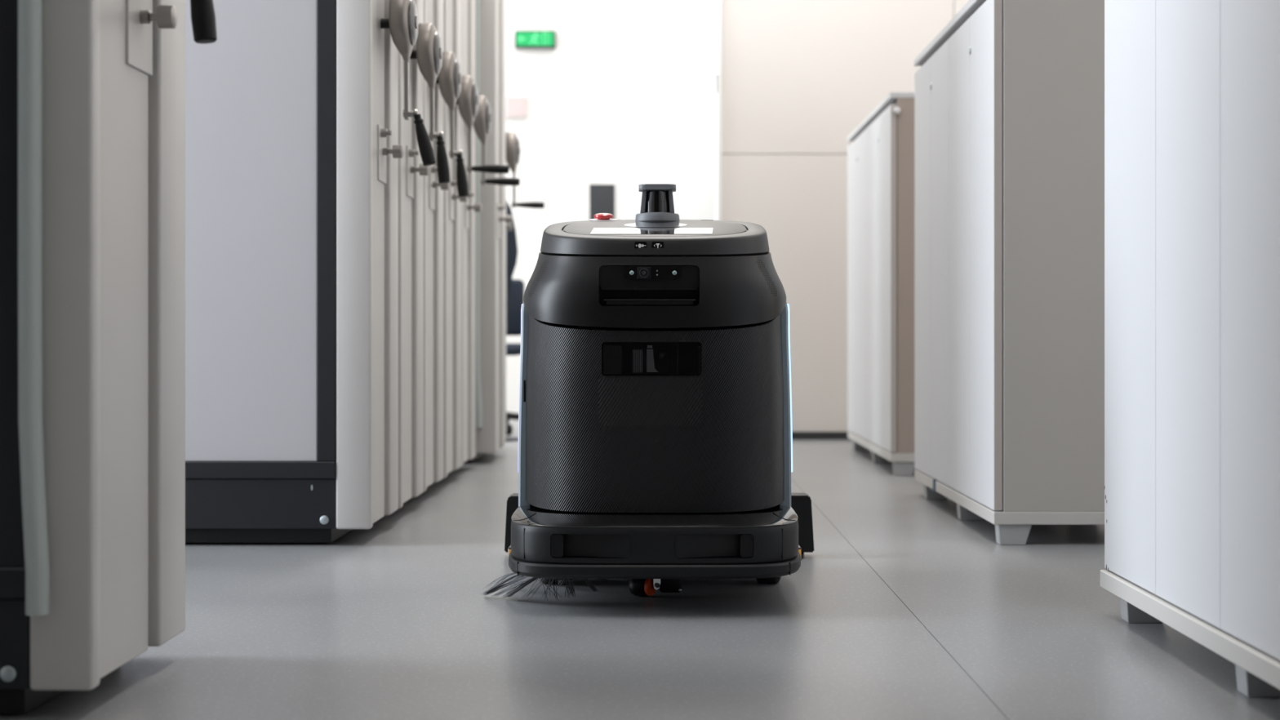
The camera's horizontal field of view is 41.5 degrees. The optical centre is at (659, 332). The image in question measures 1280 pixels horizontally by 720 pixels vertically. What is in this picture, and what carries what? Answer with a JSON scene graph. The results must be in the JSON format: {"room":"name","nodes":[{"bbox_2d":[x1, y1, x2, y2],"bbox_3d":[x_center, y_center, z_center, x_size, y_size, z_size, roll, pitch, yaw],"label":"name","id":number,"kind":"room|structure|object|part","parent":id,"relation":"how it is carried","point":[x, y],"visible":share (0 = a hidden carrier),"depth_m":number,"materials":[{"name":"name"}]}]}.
{"room":"archive storage room","nodes":[
{"label":"archive storage room","id":0,"kind":"room"},
{"bbox_2d":[506,0,715,413],"bbox_3d":[-1.300,-1.635,10.650,7.000,4.300,0.100,0,0,0],"label":"wall","id":1,"kind":"structure","parent":0,"point":[564,138],"depth_m":10.60,"materials":[{"name":"white paint"}]},
{"bbox_2d":[506,95,527,119],"bbox_3d":[-0.900,-1.415,10.585,0.136,0.146,0.030,0,0,0],"label":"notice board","id":2,"kind":"object","parent":1,"relation":"attached to","point":[516,105],"visible":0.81,"depth_m":10.57,"materials":[{"name":"white paper"}]},
{"bbox_2d":[515,31,555,48],"bbox_3d":[-0.780,-1.835,10.572,0.252,0.106,0.056,0,0,0],"label":"exit sign","id":3,"kind":"object","parent":1,"relation":"attached to","point":[523,39],"visible":1,"depth_m":10.54,"materials":[{"name":"green plastic"}]},
{"bbox_2d":[609,44,715,220],"bbox_3d":[0.182,-0.645,10.545,0.995,2.320,0.110,0,0,0],"label":"door","id":4,"kind":"structure","parent":1,"relation":"in","point":[662,96],"depth_m":10.55,"materials":[{"name":"white paint"}]},
{"bbox_3d":[-0.287,-0.645,10.582,0.055,2.320,0.035,0,0,0],"label":"frame","id":5,"kind":"part","parent":4,"relation":"part of","materials":[{"name":"white paint"}]},
{"bbox_3d":[0.212,-1.778,10.582,0.935,0.055,0.035,0,0,0],"label":"frame","id":6,"kind":"part","parent":4,"relation":"part of","materials":[{"name":"white paint"}]},
{"bbox_2d":[0,419,1279,719],"bbox_3d":[-1.200,0.545,1.900,7.200,0.060,18.200,0,0,0],"label":"floor","id":7,"kind":"structure","parent":0,"point":[901,607],"depth_m":2.90,"materials":[{"name":"grey tile"}]},
{"bbox_2d":[0,0,217,713],"bbox_3d":[-1.568,-0.511,2.456,1.843,2.048,0.508,0,0,0],"label":"shelving unit","id":8,"kind":"object","parent":7,"relation":"on","point":[92,92],"visible":1,"depth_m":2.24,"materials":[{"name":"paint"}]},
{"bbox_3d":[-1.643,0.412,2.463,1.615,0.120,0.454,0,0,0],"label":"rail","id":9,"kind":"part","parent":8,"relation":"part of","materials":[{"name":"black metal"}]},
{"bbox_3d":[-0.792,-0.531,2.250,0.084,2.009,0.036,0,0,0],"label":"corner trim","id":10,"kind":"part","parent":8,"relation":"part of","materials":[{"name":"paint"}]},
{"bbox_3d":[-0.799,-0.531,2.397,0.070,2.009,0.255,0,0,0],"label":"panel","id":11,"kind":"part","parent":8,"relation":"part of","materials":[{"name":"paint"}]},
{"bbox_3d":[-0.762,-0.455,2.474,0.004,0.140,0.115,0,0,0],"label":"lock plate","id":12,"kind":"part","parent":8,"relation":"part of","materials":[{"name":"paint"}]},
{"bbox_3d":[-0.736,-0.463,2.477,0.052,0.034,0.034,0,0,0],"label":"lock knob","id":13,"kind":"part","parent":8,"relation":"part of","materials":[{"name":"silver metal"}]},
{"bbox_3d":[-0.793,-0.531,2.614,0.082,2.009,0.137,0,0,0],"label":"narrow panel","id":14,"kind":"part","parent":8,"relation":"part of","materials":[{"name":"paint"}]},
{"bbox_2d":[185,0,435,542],"bbox_3d":[-1.504,-0.511,4.308,1.866,2.048,0.480,0,0,0],"label":"shelving unit","id":15,"kind":"object","parent":7,"relation":"on","point":[293,151],"visible":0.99,"depth_m":4.08,"materials":[{"name":"paint"}]},
{"bbox_3d":[-1.220,-0.603,4.086,0.782,1.824,0.016,0,0,0],"label":"panel","id":16,"kind":"part","parent":15,"relation":"part of","materials":[{"name":"grey metal"}]},
{"bbox_3d":[-1.589,0.412,4.301,1.615,0.120,0.454,0,0,0],"label":"rail","id":17,"kind":"part","parent":15,"relation":"part of","materials":[{"name":"black metal"}]},
{"bbox_3d":[-0.739,-0.531,4.088,0.084,2.009,0.036,0,0,0],"label":"corner trim","id":18,"kind":"part","parent":15,"relation":"part of","materials":[{"name":"paint"}]},
{"bbox_3d":[-0.746,-0.531,4.234,0.070,2.009,0.255,0,0,0],"label":"panel","id":19,"kind":"part","parent":15,"relation":"part of","materials":[{"name":"paint"}]},
{"bbox_3d":[-0.709,-0.455,4.312,0.004,0.140,0.115,0,0,0],"label":"lock plate","id":20,"kind":"part","parent":15,"relation":"part of","materials":[{"name":"paint"}]},
{"bbox_3d":[-0.740,-0.531,4.452,0.082,2.009,0.137,0,0,0],"label":"narrow panel","id":21,"kind":"part","parent":15,"relation":"part of","materials":[{"name":"paint"}]},
{"bbox_3d":[-0.683,-0.463,4.315,0.052,0.034,0.034,0,0,0],"label":"lock knob","id":22,"kind":"part","parent":15,"relation":"part of","materials":[{"name":"silver metal"}]},
{"bbox_3d":[-0.646,-0.624,4.310,0.010,0.160,0.028,0,0,0],"label":"crank arm","id":23,"kind":"part","parent":15,"relation":"part of","materials":[{"name":"silver metal"}]},
{"bbox_2d":[398,0,450,508],"bbox_3d":[-1.515,-0.511,4.788,1.843,2.048,0.480,0,0,0],"label":"shelving unit","id":24,"kind":"object","parent":7,"relation":"on","point":[426,55],"visible":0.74,"depth_m":4.78,"materials":[{"name":"paint"}]},
{"bbox_3d":[-0.739,-0.531,4.568,0.084,2.009,0.036,0,0,0],"label":"corner trim","id":25,"kind":"part","parent":24,"relation":"part of","materials":[{"name":"paint"}]},
{"bbox_3d":[-0.746,-0.531,4.715,0.070,2.009,0.255,0,0,0],"label":"panel","id":26,"kind":"part","parent":24,"relation":"part of","materials":[{"name":"paint"}]},
{"bbox_3d":[-0.709,-0.455,4.793,0.004,0.140,0.115,0,0,0],"label":"lock plate","id":27,"kind":"part","parent":24,"relation":"part of","materials":[{"name":"paint"}]},
{"bbox_3d":[-0.740,-0.531,4.931,0.082,2.009,0.137,0,0,0],"label":"narrow panel","id":28,"kind":"part","parent":24,"relation":"part of","materials":[{"name":"paint"}]},
{"bbox_3d":[-0.683,-0.463,4.795,0.052,0.034,0.034,0,0,0],"label":"lock knob","id":29,"kind":"part","parent":24,"relation":"part of","materials":[{"name":"silver metal"}]},
{"bbox_3d":[-0.646,-0.624,4.790,0.010,0.160,0.028,0,0,0],"label":"crank arm","id":30,"kind":"part","parent":24,"relation":"part of","materials":[{"name":"silver metal"}]},
{"bbox_2d":[423,0,468,491],"bbox_3d":[-1.517,-0.511,5.268,1.843,2.048,0.480,0,0,0],"label":"shelving unit","id":31,"kind":"object","parent":7,"relation":"on","point":[447,87],"visible":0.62,"depth_m":5.26,"materials":[{"name":"paint"}]},
{"bbox_3d":[-0.741,-0.531,5.048,0.084,2.009,0.036,0,0,0],"label":"corner trim","id":32,"kind":"part","parent":31,"relation":"part of","materials":[{"name":"paint"}]},
{"bbox_3d":[-0.748,-0.531,5.194,0.070,2.009,0.255,0,0,0],"label":"panel","id":33,"kind":"part","parent":31,"relation":"part of","materials":[{"name":"paint"}]},
{"bbox_3d":[-0.711,-0.455,5.272,0.004,0.140,0.115,0,0,0],"label":"lock plate","id":34,"kind":"part","parent":31,"relation":"part of","materials":[{"name":"paint"}]},
{"bbox_3d":[-0.742,-0.531,5.412,0.082,2.009,0.137,0,0,0],"label":"narrow panel","id":35,"kind":"part","parent":31,"relation":"part of","materials":[{"name":"paint"}]},
{"bbox_3d":[-0.685,-0.463,5.275,0.052,0.034,0.034,0,0,0],"label":"lock knob","id":36,"kind":"part","parent":31,"relation":"part of","materials":[{"name":"silver metal"}]},
{"bbox_3d":[-0.648,-0.624,5.270,0.010,0.160,0.028,0,0,0],"label":"crank arm","id":37,"kind":"part","parent":31,"relation":"part of","materials":[{"name":"silver metal"}]},
{"bbox_2d":[443,0,509,477],"bbox_3d":[-1.475,-0.511,5.748,1.923,2.048,0.480,0,0,0],"label":"shelving unit","id":38,"kind":"object","parent":7,"relation":"on","point":[466,107],"visible":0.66,"depth_m":5.74,"materials":[{"name":"paint"}]},
{"bbox_3d":[-0.739,-0.531,5.528,0.084,2.009,0.036,0,0,0],"label":"corner trim","id":39,"kind":"part","parent":38,"relation":"part of","materials":[{"name":"paint"}]},
{"bbox_3d":[-0.746,-0.531,5.675,0.070,2.009,0.255,0,0,0],"label":"panel","id":40,"kind":"part","parent":38,"relation":"part of","materials":[{"name":"paint"}]},
{"bbox_3d":[-0.709,-0.455,5.753,0.004,0.140,0.115,0,0,0],"label":"lock plate","id":41,"kind":"part","parent":38,"relation":"part of","materials":[{"name":"paint"}]},
{"bbox_3d":[-0.740,-0.531,5.891,0.082,2.009,0.137,0,0,0],"label":"narrow panel","id":42,"kind":"part","parent":38,"relation":"part of","materials":[{"name":"paint"}]},
{"bbox_3d":[-0.683,-0.463,5.755,0.052,0.034,0.034,0,0,0],"label":"lock knob","id":43,"kind":"part","parent":38,"relation":"part of","materials":[{"name":"silver metal"}]},
{"bbox_3d":[-0.646,-0.624,5.750,0.010,0.160,0.028,0,0,0],"label":"crank arm","id":44,"kind":"part","parent":38,"relation":"part of","materials":[{"name":"silver metal"}]},
{"bbox_2d":[465,0,511,462],"bbox_3d":[-1.495,-0.511,6.864,1.780,2.048,0.508,0,0,0],"label":"shelving unit","id":45,"kind":"object","parent":7,"relation":"on","point":[491,222],"visible":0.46,"depth_m":6.64,"materials":[{"name":"paint"}]},
{"bbox_3d":[-0.687,-0.531,6.658,0.084,2.009,0.036,0,0,0],"label":"corner trim","id":46,"kind":"part","parent":45,"relation":"part of","materials":[{"name":"paint"}]},
{"bbox_3d":[-0.694,-0.531,6.804,0.070,2.009,0.255,0,0,0],"label":"panel","id":47,"kind":"part","parent":45,"relation":"part of","materials":[{"name":"paint"}]},
{"bbox_3d":[-0.657,-0.455,6.883,0.004,0.140,0.115,0,0,0],"label":"lock plate","id":48,"kind":"part","parent":45,"relation":"part of","materials":[{"name":"paint"}]},
{"bbox_3d":[-0.688,-0.531,7.021,0.082,2.009,0.137,0,0,0],"label":"narrow panel","id":49,"kind":"part","parent":45,"relation":"part of","materials":[{"name":"paint"}]},
{"bbox_3d":[-0.631,-0.463,6.885,0.052,0.034,0.034,0,0,0],"label":"lock knob","id":50,"kind":"part","parent":45,"relation":"part of","materials":[{"name":"silver metal"}]},
{"bbox_2d":[461,0,519,466],"bbox_3d":[-1.478,-0.511,6.228,1.923,2.048,0.480,0,0,0],"label":"shelving unit","id":51,"kind":"object","parent":7,"relation":"on","point":[482,125],"visible":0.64,"depth_m":6.24,"materials":[{"name":"paint"}]},
{"bbox_3d":[-0.742,-0.531,6.008,0.084,2.009,0.036,0,0,0],"label":"corner trim","id":52,"kind":"part","parent":51,"relation":"part of","materials":[{"name":"paint"}]},
{"bbox_3d":[-0.749,-0.531,6.154,0.070,2.009,0.255,0,0,0],"label":"panel","id":53,"kind":"part","parent":51,"relation":"part of","materials":[{"name":"paint"}]},
{"bbox_3d":[-0.712,-0.455,6.232,0.004,0.140,0.115,0,0,0],"label":"lock plate","id":54,"kind":"part","parent":51,"relation":"part of","materials":[{"name":"paint"}]},
{"bbox_3d":[-0.743,-0.531,6.372,0.082,2.009,0.137,0,0,0],"label":"narrow panel","id":55,"kind":"part","parent":51,"relation":"part of","materials":[{"name":"paint"}]},
{"bbox_3d":[-0.686,-0.463,6.235,0.052,0.034,0.034,0,0,0],"label":"lock knob","id":56,"kind":"part","parent":51,"relation":"part of","materials":[{"name":"silver metal"}]},
{"bbox_3d":[-0.649,-0.624,6.230,0.010,0.160,0.028,0,0,0],"label":"crank arm","id":57,"kind":"part","parent":51,"relation":"part of","materials":[{"name":"silver metal"}]},
{"bbox_2d":[505,436,518,441],"bbox_3d":[-0.800,-0.149,8.090,0.260,1.328,0.260,0,0,0],"label":"coat stand","id":58,"kind":"object","parent":7,"relation":"on","point":[508,438],"visible":0.1,"depth_m":8.02,"materials":[{"name":"grey metal"}]},
{"bbox_2d":[506,200,518,310],"bbox_3d":[-0.783,-0.400,7.950,0.229,0.590,0.110,0,0,0],"label":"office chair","id":59,"kind":"object","parent":58,"relation":"hanging from","point":[512,251],"visible":0.16,"depth_m":7.93,"materials":[{"name":"blue fabric"}]},
{"bbox_2d":[506,279,524,435],"bbox_3d":[-0.930,0.115,8.772,0.630,0.800,0.553,0,0,0],"label":"office chair","id":60,"kind":"object","parent":7,"relation":"on","point":[517,289],"visible":0.12,"depth_m":8.95,"materials":[{"name":"blue fabric"}]},
{"bbox_3d":[-0.803,0.426,8.793,0.274,0.070,0.048,0,0,-19],"label":"leg","id":61,"kind":"part","parent":60,"relation":"part of","materials":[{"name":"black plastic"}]},
{"bbox_3d":[-0.930,0.085,8.760,0.460,0.060,0.460,0,0,0],"label":"seat","id":62,"kind":"part","parent":60,"relation":"part of","materials":[{"name":"blue fabric"}]},
{"bbox_3d":[-0.930,-0.135,8.975,0.420,0.300,0.050,0,0,0],"label":"backrest","id":63,"kind":"part","parent":60,"relation":"part of","materials":[{"name":"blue fabric"}]},
{"bbox_2d":[505,0,544,438],"bbox_3d":[-1.465,-0.511,7.368,1.923,2.048,0.480,0,0,0],"label":"shelving unit","id":64,"kind":"object","parent":7,"relation":"on","point":[513,149],"visible":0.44,"depth_m":7.36,"materials":[{"name":"paint"}]},
{"bbox_3d":[-0.730,-0.531,7.511,0.082,2.009,0.137,0,0,0],"label":"narrow panel","id":65,"kind":"part","parent":64,"relation":"part of","materials":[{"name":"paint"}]},
{"bbox_3d":[-0.673,-0.463,7.375,0.052,0.034,0.034,0,0,0],"label":"lock knob","id":66,"kind":"part","parent":64,"relation":"part of","materials":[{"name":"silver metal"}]},
{"bbox_3d":[-0.636,-0.624,7.370,0.010,0.160,0.028,0,0,0],"label":"crank arm","id":67,"kind":"part","parent":64,"relation":"part of","materials":[{"name":"silver metal"}]},
{"bbox_2d":[589,184,615,219],"bbox_3d":[-0.327,-0.163,9.600,0.260,1.355,0.240,0,0,0],"label":"post","id":68,"kind":"object","parent":7,"relation":"on","point":[602,197],"visible":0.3,"depth_m":9.54,"materials":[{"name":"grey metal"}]},
{"bbox_2d":[480,183,813,601],"bbox_3d":[-0.002,0.101,3.491,0.707,0.829,0.887,0,0,0],"label":"robot","id":69,"kind":"object","parent":7,"relation":"on","point":[655,427],"visible":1,"depth_m":3.14,"materials":[{"name":"black plastic"}]},
{"bbox_3d":[-0.262,0.128,3.445,0.030,0.422,0.306,0,0,0],"label":"panel","id":70,"kind":"part","parent":69,"relation":"part of","materials":[{"name":"grey"}]},
{"bbox_3d":[-0.114,0.386,3.067,0.125,0.043,0.006,0,0,11],"label":"sensor blade","id":71,"kind":"part","parent":69,"relation":"part of","materials":[{"name":"black plastic"}]},
{"bbox_3d":[-0.088,0.050,3.144,0.034,0.053,0.024,0,0,0],"label":"grey plate","id":72,"kind":"part","parent":69,"relation":"part of","materials":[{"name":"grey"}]},
{"bbox_3d":[-0.020,-0.104,3.151,0.186,0.041,0.010,0,0,0],"label":"recess panel","id":73,"kind":"part","parent":69,"relation":"part of","materials":[{"name":"black plastic"}]},
{"bbox_2d":[603,299,695,306],"bbox_3d":[-0.019,-0.056,3.155,0.171,0.012,0.043,0,0,0],"label":"slot","id":74,"kind":"object","parent":69,"relation":"on","point":[606,302],"depth_m":3.13,"materials":[{"name":"black plastic"}]},
{"bbox_2d":[540,213,769,255],"bbox_3d":[-0.010,-0.201,3.412,0.457,0.114,0.524,0,0,0],"label":"lid","id":75,"kind":"object","parent":69,"relation":"attached to","point":[650,233],"depth_m":3.23,"materials":[{"name":"black plastic"}]},
{"bbox_3d":[0.087,0.386,3.067,0.122,0.043,0.006,0,0,-11],"label":"sensor blade","id":76,"kind":"part","parent":69,"relation":"part of","materials":[{"name":"black plastic"}]},
{"bbox_2d":[755,259,777,296],"bbox_3d":[0.204,-0.105,3.209,0.034,0.070,0.031,0,0,24],"label":"speaker grille","id":77,"kind":"object","parent":69,"relation":"attached to","point":[765,277],"depth_m":3.20,"materials":[{"name":"black plastic"}]},
{"bbox_3d":[0.242,0.128,3.445,0.030,0.422,0.306,0,0,0],"label":"panel","id":78,"kind":"part","parent":69,"relation":"part of","materials":[{"name":"grey plastic"}]},
{"bbox_2d":[847,92,914,475],"bbox_3d":[1.040,-0.176,6.782,0.424,1.383,1.418,0,0,0],"label":"cabinet","id":79,"kind":"object","parent":7,"relation":"on","point":[881,152],"visible":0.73,"depth_m":6.33,"materials":[{"name":"white metal"}]},
{"bbox_3d":[0.843,-0.197,7.315,0.021,1.256,0.349,0,0,0],"label":"door","id":80,"kind":"part","parent":79,"relation":"part of","materials":[{"name":"white metal"}]},
{"bbox_3d":[0.885,0.490,7.393,0.081,0.050,0.045,0,0,0],"label":"leg","id":81,"kind":"part","parent":79,"relation":"part of","materials":[{"name":"grey plastic"}]},
{"bbox_3d":[0.843,-0.197,6.965,0.021,1.256,0.349,0,0,0],"label":"door","id":82,"kind":"part","parent":79,"relation":"part of","materials":[{"name":"white metal"}]},
{"bbox_3d":[0.843,-0.197,6.615,0.021,1.256,0.349,0,0,0],"label":"door","id":83,"kind":"part","parent":79,"relation":"part of","materials":[{"name":"white metal"}]},
{"bbox_3d":[0.885,0.490,6.713,0.081,0.050,0.045,0,0,0],"label":"leg","id":84,"kind":"part","parent":79,"relation":"part of","materials":[{"name":"grey plastic"}]},
{"bbox_3d":[1.042,0.450,6.790,0.420,0.031,1.402,0,0,0],"label":"board","id":85,"kind":"part","parent":79,"relation":"part of","materials":[{"name":"grey metal"}]},
{"bbox_3d":[0.843,-0.197,6.265,0.021,1.256,0.349,0,0,0],"label":"door","id":86,"kind":"part","parent":79,"relation":"part of","materials":[{"name":"white metal"}]},
{"bbox_3d":[0.885,0.490,6.117,0.081,0.050,0.045,0,0,0],"label":"leg","id":87,"kind":"part","parent":79,"relation":"part of","materials":[{"name":"grey plastic"}]},
{"bbox_3d":[1.054,-0.206,6.099,0.396,1.281,0.018,0,0,0],"label":"panel","id":88,"kind":"part","parent":79,"relation":"part of","materials":[{"name":"beige laminate"}]},
{"bbox_2d":[914,0,1104,545],"bbox_3d":[1.017,-0.176,4.732,0.424,1.383,1.277,0,0,0],"label":"cabinet","id":89,"kind":"object","parent":7,"relation":"on","point":[1009,95],"visible":0.89,"depth_m":4.09,"materials":[{"name":"grey laminate"}]},
{"bbox_3d":[0.820,-0.197,5.211,0.021,1.256,0.317,0,0,0],"label":"door","id":90,"kind":"part","parent":89,"relation":"part of","materials":[{"name":"white metal"}]},
{"bbox_3d":[0.862,0.490,5.247,0.081,0.050,0.045,0,0,0],"label":"leg","id":91,"kind":"part","parent":89,"relation":"part of","materials":[{"name":"grey plastic"}]},
{"bbox_3d":[0.820,-0.197,4.892,0.021,1.256,0.317,0,0,0],"label":"door","id":92,"kind":"part","parent":89,"relation":"part of","materials":[{"name":"white metal"}]},
{"bbox_3d":[0.820,-0.197,4.573,0.021,1.256,0.317,0,0,0],"label":"door","id":93,"kind":"part","parent":89,"relation":"part of","materials":[{"name":"white laminate"}]},
{"bbox_3d":[0.862,0.490,4.657,0.081,0.050,0.045,0,0,0],"label":"leg","id":94,"kind":"part","parent":89,"relation":"part of","materials":[{"name":"grey plastic"}]},
{"bbox_3d":[0.820,-0.197,4.254,0.021,1.256,0.317,0,0,0],"label":"door","id":95,"kind":"part","parent":89,"relation":"part of","materials":[{"name":"white laminate"}]},
{"bbox_3d":[1.019,0.450,4.732,0.420,0.031,1.277,0,0,0],"label":"board","id":96,"kind":"part","parent":89,"relation":"part of","materials":[{"name":"grey"}]},
{"bbox_3d":[0.862,0.490,4.122,0.081,0.050,0.045,0,0,0],"label":"leg","id":97,"kind":"part","parent":89,"relation":"part of","materials":[{"name":"grey plastic"}]},
{"bbox_3d":[1.031,-0.206,4.104,0.396,1.281,0.018,0,0,0],"label":"panel","id":98,"kind":"part","parent":89,"relation":"part of","materials":[{"name":"grey metal"}]},
{"bbox_2d":[1100,0,1279,697],"bbox_3d":[1.020,-0.176,2.455,0.428,1.383,1.282,0,0,0],"label":"cabinet","id":99,"kind":"object","parent":7,"relation":"on","point":[1192,87],"visible":1,"depth_m":2.56,"materials":[{"name":"white metal"}]},
{"bbox_3d":[0.825,-0.197,2.935,0.021,1.256,0.319,0,0,0],"label":"door","id":100,"kind":"part","parent":99,"relation":"part of","materials":[{"name":"white metal"}]},
{"bbox_3d":[0.867,0.490,3.018,0.081,0.050,0.045,0,0,0],"label":"leg","id":101,"kind":"part","parent":99,"relation":"part of","materials":[{"name":"grey plastic"}]},
{"bbox_3d":[0.825,-0.197,2.615,0.021,1.256,0.319,0,0,0],"label":"door","id":102,"kind":"part","parent":99,"relation":"part of","materials":[{"name":"white metal"}]},
{"bbox_3d":[1.020,0.450,2.455,0.428,0.031,1.282,0,0,0],"label":"board","id":103,"kind":"part","parent":99,"relation":"part of","materials":[{"name":"grey"}]},
{"bbox_3d":[0.825,-0.197,2.295,0.021,1.256,0.319,0,0,0],"label":"door","id":104,"kind":"part","parent":99,"relation":"part of","materials":[{"name":"white metal"}]},
{"bbox_3d":[0.867,0.490,2.408,0.081,0.050,0.045,0,0,0],"label":"leg","id":105,"kind":"part","parent":99,"relation":"part of","materials":[{"name":"grey plastic"}]},
{"bbox_2d":[722,0,969,431],"bbox_3d":[1.250,-1.635,8.270,1.900,4.300,0.200,0,0,0],"label":"wall","id":106,"kind":"structure","parent":0,"point":[799,77],"depth_m":8.17,"materials":[{"name":"beige paint"}]},
{"bbox_2d":[715,0,722,220],"bbox_3d":[0.284,-1.635,8.268,0.032,4.300,0.224,0,0,0],"label":"trim","id":107,"kind":"structure","parent":106,"relation":"attached to","point":[718,3],"depth_m":8.16,"materials":[{"name":"silver metal"}]},
{"bbox_3d":[0.860,-0.174,8.180,1.120,1.378,0.020,0,0,0],"label":"wall panel","id":108,"kind":"part","parent":106,"relation":"part of","materials":[{"name":"beige paint"}]},
{"bbox_2d":[792,431,849,439],"bbox_3d":[1.250,0.496,8.163,1.900,0.038,0.014,0,0,0],"label":"baseboard","id":109,"kind":"structure","parent":106,"relation":"attached to","point":[796,435],"depth_m":8.16,"materials":[{"name":"grey"}]},
{"bbox_3d":[0.860,-2.326,8.180,1.120,2.918,0.020,0,0,0],"label":"wall panel","id":110,"kind":"part","parent":106,"relation":"part of","materials":[{"name":"beige paint"}]},
{"bbox_3d":[1.812,-2.326,8.180,0.776,2.918,0.020,0,0,0],"label":"wall panel","id":111,"kind":"part","parent":106,"relation":"part of","materials":[{"name":"beige paint"}]}
]}

